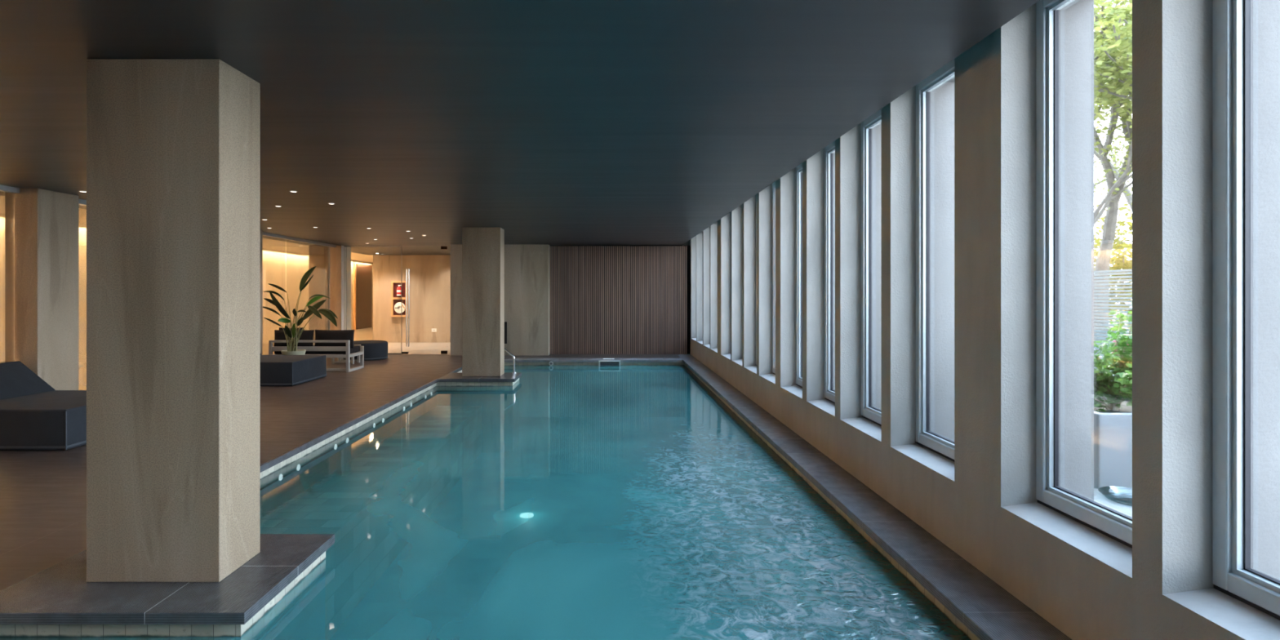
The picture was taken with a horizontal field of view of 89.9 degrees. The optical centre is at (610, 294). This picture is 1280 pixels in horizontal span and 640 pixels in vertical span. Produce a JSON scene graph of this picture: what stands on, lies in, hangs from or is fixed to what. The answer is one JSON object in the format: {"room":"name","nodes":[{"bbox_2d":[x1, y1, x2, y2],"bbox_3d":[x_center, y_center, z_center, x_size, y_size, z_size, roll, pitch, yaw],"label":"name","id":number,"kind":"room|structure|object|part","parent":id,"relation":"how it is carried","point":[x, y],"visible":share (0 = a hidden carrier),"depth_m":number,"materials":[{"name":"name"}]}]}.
{"room":"indoor swimming pool","nodes":[
{"label":"indoor swimming pool","id":0,"kind":"room"},
{"bbox_2d":[285,253,373,329],"bbox_3d":[-11.300,0.040,14.900,0.200,3.000,32.200,0,0,0],"label":"wall","id":1,"kind":"structure","parent":0,"point":[352,263],"depth_m":27.78,"materials":[{"name":"paint"}]},
{"bbox_2d":[353,262,372,329],"bbox_3d":[-11.165,0.040,28.925,0.070,3.000,2.050,0,0,0],"label":"door","id":2,"kind":"structure","parent":1,"relation":"in","point":[362,273],"depth_m":28.85,"materials":[{"name":"brown wood"}]},
{"bbox_3d":[-11.165,0.040,27.950,0.070,3.000,0.100,0,0,0],"label":"frame","id":3,"kind":"part","parent":2,"relation":"part of","materials":[{"name":"brown wood"}]},
{"bbox_2d":[285,242,373,262],"bbox_3d":[-7.200,-1.510,14.900,8.400,0.100,32.200,0,0,0],"label":"ceiling","id":4,"kind":"structure","parent":0,"point":[354,256],"depth_m":25.36,"materials":[{"name":"paint"}]},
{"bbox_2d":[285,251,373,264],"bbox_3d":[-10.960,-1.425,14.400,0.020,0.070,31.200,0,0,0],"label":"wall","id":5,"kind":"structure","parent":4,"relation":"attached to","point":[286,251],"depth_m":28.14,"materials":[{"name":"paint"}]},
{"bbox_2d":[0,327,680,591],"bbox_3d":[-4.845,1.569,14.900,13.110,0.057,32.200,0,0,0],"label":"floor","id":6,"kind":"structure","parent":0,"point":[43,493],"depth_m":6.64,"materials":[{"name":"tile"}]},
{"bbox_2d":[0,360,86,450],"bbox_3d":[-6.183,1.160,6.928,1.686,0.751,1.296,0,0,0],"label":"daybed","id":7,"kind":"object","parent":6,"relation":"on","point":[34,415],"visible":0.65,"depth_m":6.38,"materials":[{"name":"grey fabric"}]},
{"bbox_3d":[-6.779,0.960,6.931,0.484,0.351,1.250,0,0,0],"label":"backrest","id":8,"kind":"part","parent":7,"relation":"part of","materials":[{"name":"grey fabric"}]},
{"bbox_2d":[13,188,78,390],"bbox_3d":[-6.985,0.140,7.885,0.390,2.800,0.590,0,0,0],"label":"stone pillar","id":9,"kind":"structure","parent":6,"relation":"on","point":[46,222],"depth_m":7.74,"materials":[{"name":"beige stone"}]},
{"bbox_2d":[260,229,262,355],"bbox_3d":[-7.020,0.140,12.245,0.440,2.800,0.550,0,0,0],"label":"stone pillar","id":10,"kind":"structure","parent":6,"relation":"on","point":[261,231],"depth_m":12.48,"materials":[{"name":"beige stone"}]},
{"bbox_2d":[260,353,326,386],"bbox_3d":[-6.147,1.160,11.332,1.686,0.751,1.296,0,0,0],"label":"daybed","id":11,"kind":"object","parent":6,"relation":"on","point":[275,370],"visible":0.48,"depth_m":10.87,"materials":[{"name":"grey fabric"}]},
{"bbox_2d":[262,266,337,355],"bbox_3d":[-6.001,0.496,12.269,1.737,2.088,0.601,0,0,0],"label":"potted plant","id":12,"kind":"object","parent":6,"relation":"on","point":[328,313],"visible":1,"depth_m":12.25,"materials":[{"name":"green plant"}]},
{"bbox_3d":[-6.095,1.309,12.320,0.430,0.462,0.430,0,0,0],"label":"pot","id":13,"kind":"part","parent":12,"relation":"part of","materials":[{"name":"ceramic"}]},
{"bbox_2d":[268,340,364,372],"bbox_3d":[-5.970,1.225,13.080,1.590,0.630,0.820,0,0,0],"label":"lounge sofa","id":14,"kind":"object","parent":6,"relation":"on","point":[347,352],"visible":0.67,"depth_m":12.68,"materials":[{"name":"white metal"}]},
{"bbox_2d":[279,327,304,330],"bbox_3d":[-6.495,0.877,13.030,0.495,0.408,0.188,0,0,0],"label":"sofa cushion","id":15,"kind":"object","parent":14,"relation":"on","point":[280,328],"visible":0.15,"depth_m":13.01,"materials":[{"name":"black fabric"}]},
{"bbox_2d":[273,329,314,346],"bbox_3d":[-6.356,0.897,12.860,0.778,0.368,0.182,0,0,0],"label":"sofa cushion","id":16,"kind":"object","parent":14,"relation":"on","point":[308,335],"visible":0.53,"depth_m":12.79,"materials":[{"name":"black fabric"}]},
{"bbox_2d":[274,345,360,354],"bbox_3d":[-5.970,1.131,13.115,1.460,0.123,0.750,0,0,0],"label":"seat cushion","id":17,"kind":"object","parent":14,"relation":"on","point":[357,348],"depth_m":12.74,"materials":[{"name":"black fabric"}]},
{"bbox_2d":[315,329,354,348],"bbox_3d":[-5.539,0.895,12.860,0.778,0.372,0.177,0,0,0],"label":"sofa cushion","id":18,"kind":"object","parent":14,"relation":"on","point":[320,335],"visible":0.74,"depth_m":12.79,"materials":[{"name":"black fabric"}]},
{"bbox_3d":[-5.970,1.495,12.715,1.470,0.050,0.030,0,0,0],"label":"floor rail","id":19,"kind":"part","parent":14,"relation":"part of","materials":[{"name":"white metal"}]},
{"bbox_3d":[-5.205,1.312,13.090,0.060,0.455,0.720,0,0,0],"label":"frame","id":20,"kind":"part","parent":14,"relation":"part of","materials":[{"name":"white metal"}]},
{"bbox_2d":[329,244,351,329],"bbox_3d":[-7.079,0.140,16.665,0.422,2.800,0.610,0,0,0],"label":"stone pillar","id":21,"kind":"structure","parent":6,"relation":"on","point":[336,254],"depth_m":16.36,"materials":[{"name":"beige stone"}]},
{"bbox_3d":[-6.874,0.142,16.515,0.012,2.795,0.290,0,0,0],"label":"panel","id":22,"kind":"part","parent":21,"relation":"part of","materials":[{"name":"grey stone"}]},
{"bbox_3d":[-6.874,0.142,16.825,0.012,2.795,0.270,0,0,0],"label":"panel","id":23,"kind":"part","parent":21,"relation":"part of","materials":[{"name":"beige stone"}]},
{"bbox_2d":[343,246,344,329],"bbox_3d":[-6.120,0.145,16.500,1.480,2.750,0.012,0,0,0],"label":"glass wall","id":24,"kind":"structure","parent":6,"relation":"on","point":[344,246],"depth_m":16.50,"materials":[{"name":"clear glass"}]},
{"bbox_2d":[343,245,401,246],"bbox_3d":[-6.116,0.136,16.500,1.488,2.768,0.016,0,0,0],"label":"glass edge","id":25,"kind":"object","parent":24,"relation":"attached to","point":[344,246],"visible":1,"depth_m":16.49,"materials":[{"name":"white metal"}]},
{"bbox_2d":[401,246,447,353],"bbox_3d":[-4.715,0.145,16.477,1.310,2.770,0.107,0,0,0],"label":"door","id":26,"kind":"structure","parent":24,"relation":"in","point":[442,247],"depth_m":16.43,"materials":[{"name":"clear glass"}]},
{"bbox_3d":[-5.205,0.345,16.462,0.094,1.990,0.077,0,0,0],"label":"handle","id":27,"kind":"part","parent":26,"relation":"part of","materials":[{"name":"silver metal"}]},
{"bbox_2d":[331,344,360,364],"bbox_3d":[-5.920,1.340,14.330,0.520,0.400,0.420,0,0,0],"label":"table","id":28,"kind":"object","parent":6,"relation":"on","point":[352,361],"visible":0.39,"depth_m":14.17,"materials":[{"name":"white metal"}]},
{"bbox_3d":[-6.140,1.360,14.160,0.050,0.360,0.050,0,0,0],"label":"leg","id":29,"kind":"part","parent":28,"relation":"part of","materials":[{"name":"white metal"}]},
{"bbox_3d":[-5.700,1.360,14.160,0.050,0.360,0.050,0,0,0],"label":"leg","id":30,"kind":"part","parent":28,"relation":"part of","materials":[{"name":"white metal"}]},
{"bbox_2d":[342,340,388,360],"bbox_3d":[-5.840,1.328,15.290,1.012,0.416,1.012,0,0,0],"label":"pouf","id":31,"kind":"object","parent":6,"relation":"on","point":[373,349],"visible":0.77,"depth_m":14.96,"materials":[{"name":"grey fabric"}]},
{"bbox_2d":[0,354,1071,639],"bbox_3d":[-0.670,2.290,7.665,5.460,1.500,17.530,0,0,0],"label":"swimming pool","id":32,"kind":"object","parent":6,"relation":"in","point":[57,602],"visible":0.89,"depth_m":3.69,"materials":[{"name":"stone"}]},
{"bbox_2d":[86,58,260,582],"bbox_3d":[-2.446,0.140,3.622,0.715,2.800,0.400,0,0,0],"label":"stone pillar","id":33,"kind":"structure","parent":32,"relation":"on","point":[173,145],"depth_m":3.42,"materials":[{"name":"beige stone"}]},
{"bbox_2d":[462,227,504,376],"bbox_3d":[-2.424,0.140,12.245,0.722,2.800,0.430,0,0,0],"label":"stone pillar","id":34,"kind":"structure","parent":32,"relation":"on","point":[482,248],"depth_m":12.03,"materials":[{"name":"beige stone"}]},
{"bbox_2d":[504,348,516,373],"bbox_3d":[-2.325,1.215,12.570,0.966,0.650,0.090,0,0,0],"label":"pool handrail","id":35,"kind":"object","parent":32,"relation":"on","point":[505,349],"visible":0.37,"depth_m":12.55,"materials":[{"name":"silver metal"}]},
{"bbox_2d":[106,365,970,639],"bbox_3d":[-0.717,2.319,7.070,5.034,1.282,16.140,0,0,0],"label":"pool water","id":36,"kind":"object","parent":32,"relation":"in","point":[560,502],"visible":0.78,"depth_m":4.45,"materials":[{"name":"teal liquid"}]},
{"bbox_2d":[598,360,620,365],"bbox_3d":[-0.015,1.647,15.060,0.510,0.185,0.120,0,0,0],"label":"skimmer","id":37,"kind":"object","parent":32,"relation":"attached to","point":[599,362],"visible":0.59,"depth_m":15.06,"materials":[{"name":"white plastic"}]},
{"bbox_2d":[373,254,450,342],"bbox_3d":[-5.300,0.040,25.750,4.600,3.000,10.500,0,0,0],"label":"wall","id":38,"kind":"structure","parent":0,"point":[429,274],"depth_m":20.50,"materials":[{"name":"wood"}]},
{"bbox_2d":[391,280,408,316],"bbox_3d":[-6.728,0.142,20.414,0.515,1.155,0.172,0,0,0],"label":"fire extinguisher cabinet","id":39,"kind":"object","parent":38,"relation":"attached to","point":[397,287],"visible":0.95,"depth_m":20.42,"materials":[{"name":"brown wood"}]},
{"bbox_2d":[431,328,436,332],"bbox_3d":[-5.640,1.145,20.490,0.160,0.110,0.020,0,0,0],"label":"wall socket","id":40,"kind":"object","parent":38,"relation":"attached to","point":[433,330],"visible":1,"depth_m":20.49,"materials":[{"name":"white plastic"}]},
{"bbox_2d":[450,244,550,355],"bbox_3d":[-2.793,0.140,16.340,2.473,2.800,0.420,0,0,0],"label":"wall","id":41,"kind":"structure","parent":0,"point":[526,266],"depth_m":16.13,"materials":[{"name":"stone"}]},
{"bbox_2d":[504,321,506,343],"bbox_3d":[-2.632,0.965,16.115,0.065,0.550,0.030,0,0,0],"label":"wall plate","id":42,"kind":"object","parent":41,"relation":"attached to","point":[505,322],"visible":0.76,"depth_m":16.10,"materials":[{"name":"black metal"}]},
{"bbox_2d":[0,0,1039,254],"bbox_3d":[-2.955,-1.320,9.650,9.590,0.120,21.700,0,0,0],"label":"ceiling","id":43,"kind":"structure","parent":0,"point":[552,122],"depth_m":4.06,"materials":[{"name":"black paint"}]},
{"bbox_2d":[0,184,335,247],"bbox_3d":[-7.050,-1.230,6.720,0.090,0.060,19.240,0,0,0],"label":"track","id":44,"kind":"object","parent":43,"relation":"attached to","point":[2,188],"visible":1,"depth_m":13.29,"materials":[{"name":"metal"}]},
{"bbox_2d":[0,190,328,390],"bbox_3d":[-7.050,0.155,6.575,0.012,2.710,18.950,0,0,0],"label":"glass wall","id":45,"kind":"structure","parent":44,"relation":"attached to","point":[301,256],"depth_m":13.17,"materials":[{"name":"clear glass"}]},
{"bbox_2d":[328,246,329,329],"bbox_3d":[-7.050,0.155,16.060,0.024,2.710,0.020,0,0,0],"label":"strip","id":46,"kind":"object","parent":45,"relation":"attached to","point":[329,246],"visible":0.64,"depth_m":16.05,"materials":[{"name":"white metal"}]},
{"bbox_2d":[681,240,689,245],"bbox_3d":[0.496,-0.060,16.645,4.107,3.800,0.150,0,0,0],"label":"wall","id":47,"kind":"structure","parent":0,"point":[687,243],"depth_m":16.57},
{"bbox_2d":[550,245,689,354],"bbox_3d":[0.252,0.140,16.495,3.616,2.800,0.130,0,0,0],"label":"cladding","id":48,"kind":"object","parent":47,"relation":"attached to","point":[605,300],"visible":1,"depth_m":16.43,"materials":[{"name":"brown wood"}]},
{"bbox_2d":[689,0,1245,639],"bbox_3d":[2.180,-0.060,7.600,0.240,3.800,18.200,0,0,0],"label":"wall","id":49,"kind":"structure","parent":0,"point":[1083,597],"depth_m":3.37,"materials":[{"name":"paint"}]},
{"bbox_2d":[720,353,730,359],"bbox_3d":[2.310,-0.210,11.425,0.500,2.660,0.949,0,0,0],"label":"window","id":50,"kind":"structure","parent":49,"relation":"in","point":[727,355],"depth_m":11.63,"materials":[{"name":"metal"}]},
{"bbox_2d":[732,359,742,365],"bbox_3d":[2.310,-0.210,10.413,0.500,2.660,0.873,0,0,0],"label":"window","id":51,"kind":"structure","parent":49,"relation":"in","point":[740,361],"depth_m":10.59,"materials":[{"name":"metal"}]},
{"bbox_2d":[745,194,756,373],"bbox_3d":[2.310,-0.210,9.428,0.500,2.660,0.855,0,0,0],"label":"window","id":52,"kind":"structure","parent":49,"relation":"in","point":[753,368],"depth_m":9.81,"materials":[{"name":"glass"}]},
{"bbox_3d":[2.183,1.104,9.428,0.244,0.032,0.855,0,0,0],"label":"sill","id":53,"kind":"part","parent":52,"relation":"part of","materials":[{"name":"paint"}]},
{"bbox_2d":[760,181,775,383],"bbox_3d":[2.310,-0.210,8.424,0.500,2.660,0.872,0,0,0],"label":"window","id":54,"kind":"structure","parent":49,"relation":"in","point":[771,377],"depth_m":8.80,"materials":[{"name":"metal"}]},
{"bbox_3d":[2.183,1.104,8.424,0.244,0.032,0.872,0,0,0],"label":"sill","id":55,"kind":"part","parent":54,"relation":"part of","materials":[{"name":"paint"}]},
{"bbox_2d":[781,163,802,398],"bbox_3d":[2.310,-0.210,7.302,0.500,2.660,0.879,0,0,0],"label":"window","id":56,"kind":"structure","parent":49,"relation":"in","point":[797,389],"depth_m":7.66,"materials":[{"name":"metal"}]},
{"bbox_3d":[2.183,1.104,7.302,0.244,0.032,0.879,0,0,0],"label":"sill","id":57,"kind":"part","parent":56,"relation":"part of","materials":[{"name":"paint"}]},
{"bbox_2d":[806,140,835,416],"bbox_3d":[2.310,-0.210,6.288,0.500,2.660,0.843,0,0,0],"label":"window","id":58,"kind":"structure","parent":49,"relation":"in","point":[828,404],"depth_m":6.63,"materials":[{"name":"metal"}]},
{"bbox_3d":[2.183,1.104,6.288,0.244,0.032,0.843,0,0,0],"label":"sill","id":59,"kind":"part","parent":58,"relation":"part of","materials":[{"name":"paint"}]},
{"bbox_2d":[841,108,881,441],"bbox_3d":[2.310,-0.210,5.297,0.500,2.660,0.865,0,0,0],"label":"window","id":60,"kind":"structure","parent":49,"relation":"in","point":[869,423],"depth_m":5.65,"materials":[{"name":"metal"}]},
{"bbox_3d":[2.183,1.104,5.297,0.244,0.032,0.865,0,0,0],"label":"sill","id":61,"kind":"part","parent":60,"relation":"part of","materials":[{"name":"paint"}]},
{"bbox_2d":[890,58,954,480],"bbox_3d":[2.310,-0.210,4.266,0.500,2.660,0.873,0,0,0],"label":"window","id":62,"kind":"structure","parent":49,"relation":"in","point":[935,451],"depth_m":4.62,"materials":[{"name":"metal"}]},
{"bbox_3d":[2.183,1.104,4.266,0.244,0.032,0.873,0,0,0],"label":"sill","id":63,"kind":"part","parent":62,"relation":"part of","materials":[{"name":"paint"}]},
{"bbox_2d":[1002,0,1132,577],"bbox_3d":[2.310,-0.210,2.950,0.500,2.660,0.847,0,0,0],"label":"window","id":64,"kind":"structure","parent":49,"relation":"in","point":[1104,533],"depth_m":3.29,"materials":[{"name":"metal"}]},
{"bbox_3d":[2.183,1.104,2.950,0.244,0.032,0.847,0,0,0],"label":"sill","id":65,"kind":"part","parent":64,"relation":"part of","materials":[{"name":"paint"}]},
{"bbox_2d":[1162,0,1279,639],"bbox_3d":[2.310,-0.210,1.956,0.500,2.660,0.862,0,0,0],"label":"window","id":66,"kind":"structure","parent":49,"relation":"in","point":[1244,601],"depth_m":2.32,"materials":[{"name":"metal"}]},
{"bbox_3d":[2.183,1.104,1.956,0.244,0.032,0.862,0,0,0],"label":"sill","id":67,"kind":"part","parent":66,"relation":"part of","materials":[{"name":"paint"}]},
{"bbox_2d":[831,0,1279,581],"bbox_3d":[2.425,-0.060,7.600,0.250,3.800,18.200,0,0,0],"label":"wall","id":68,"kind":"structure","parent":0,"point":[1076,17],"depth_m":3.37,"materials":[{"name":"paint"}]},
{"label":"outside","id":69,"kind":"structure","parent":0,"visible":0},
{"bbox_2d":[1093,306,1132,517],"bbox_3d":[31.275,1.175,29.000,57.450,0.130,82.000,0,0,0],"label":"terrace","id":70,"kind":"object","parent":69,"point":[1099,498],"depth_m":3.41,"materials":[{"name":"stone"}]},
{"bbox_2d":[1093,0,1132,353],"bbox_3d":[8.989,-2.655,11.067,3.489,7.682,3.520,0,0,7],"label":"tree","id":71,"kind":"object","parent":70,"relation":"on","point":[1103,260],"visible":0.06,"depth_m":11.73,"materials":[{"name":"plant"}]},
{"bbox_2d":[1093,0,1132,128],"bbox_3d":[9.058,-1.945,8.865,5.654,6.226,3.231,0,0,38],"label":"tree","id":72,"kind":"object","parent":70,"relation":"on","point":[1122,68],"visible":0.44,"depth_m":9.30,"materials":[{"name":"green plant"}]},
{"bbox_2d":[1093,0,1132,225],"bbox_3d":[9.482,-2.065,10.727,3.903,6.462,4.407,0,0,12],"label":"tree","id":73,"kind":"object","parent":70,"relation":"on","point":[1109,196],"visible":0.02,"depth_m":11.07,"materials":[{"name":"green plant"}]},
{"bbox_2d":[1093,96,1132,211],"bbox_3d":[12.978,-3.008,15.312,4.479,8.381,7.587,0,0,-29],"label":"tree","id":74,"kind":"object","parent":70,"relation":"on","point":[1129,198],"visible":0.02,"depth_m":15.75,"materials":[{"name":"green plant"}]},
{"bbox_2d":[1093,132,1132,195],"bbox_3d":[13.850,-3.457,21.713,9.375,9.266,4.240,0,0,0],"label":"tree","id":75,"kind":"object","parent":70,"relation":"on","point":[1115,155],"visible":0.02,"depth_m":21.40,"materials":[{"name":"green plant"}]},
{"bbox_2d":[1093,395,1132,488],"bbox_3d":[3.200,0.896,4.070,0.840,0.428,0.860,0,0,0],"label":"concrete planter","id":76,"kind":"object","parent":70,"relation":"on","point":[1113,429],"visible":0.23,"depth_m":3.64,"materials":[{"name":"concrete"}]},
{"bbox_2d":[1093,293,1132,412],"bbox_3d":[3.163,0.359,3.995,0.766,0.772,0.586,0,0,-7],"label":"leafy shrub","id":77,"kind":"object","parent":76,"relation":"on","point":[1117,391],"visible":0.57,"depth_m":3.99,"materials":[{"name":"green plant"}]},
{"bbox_2d":[1093,269,1132,381],"bbox_3d":[5.997,0.410,13.500,0.075,1.400,25.000,0,0,0],"label":"fence","id":78,"kind":"object","parent":70,"relation":"on","point":[1125,271],"visible":0.02,"depth_m":7.66,"materials":[{"name":"metal"}]},
{"bbox_2d":[1093,175,1132,332],"bbox_3d":[15.000,-1.519,19.011,4.616,5.456,26.576,0,0,7],"label":"hedge","id":79,"kind":"object","parent":70,"relation":"on","point":[1119,261],"visible":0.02,"depth_m":18.39,"materials":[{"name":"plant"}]},
{"bbox_2d":[1097,486,1132,506],"bbox_3d":[2.820,1.093,3.440,0.315,0.030,0.315,0,0,0],"label":"saucer","id":80,"kind":"object","parent":70,"relation":"on","point":[1110,493],"visible":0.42,"depth_m":3.52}
]}

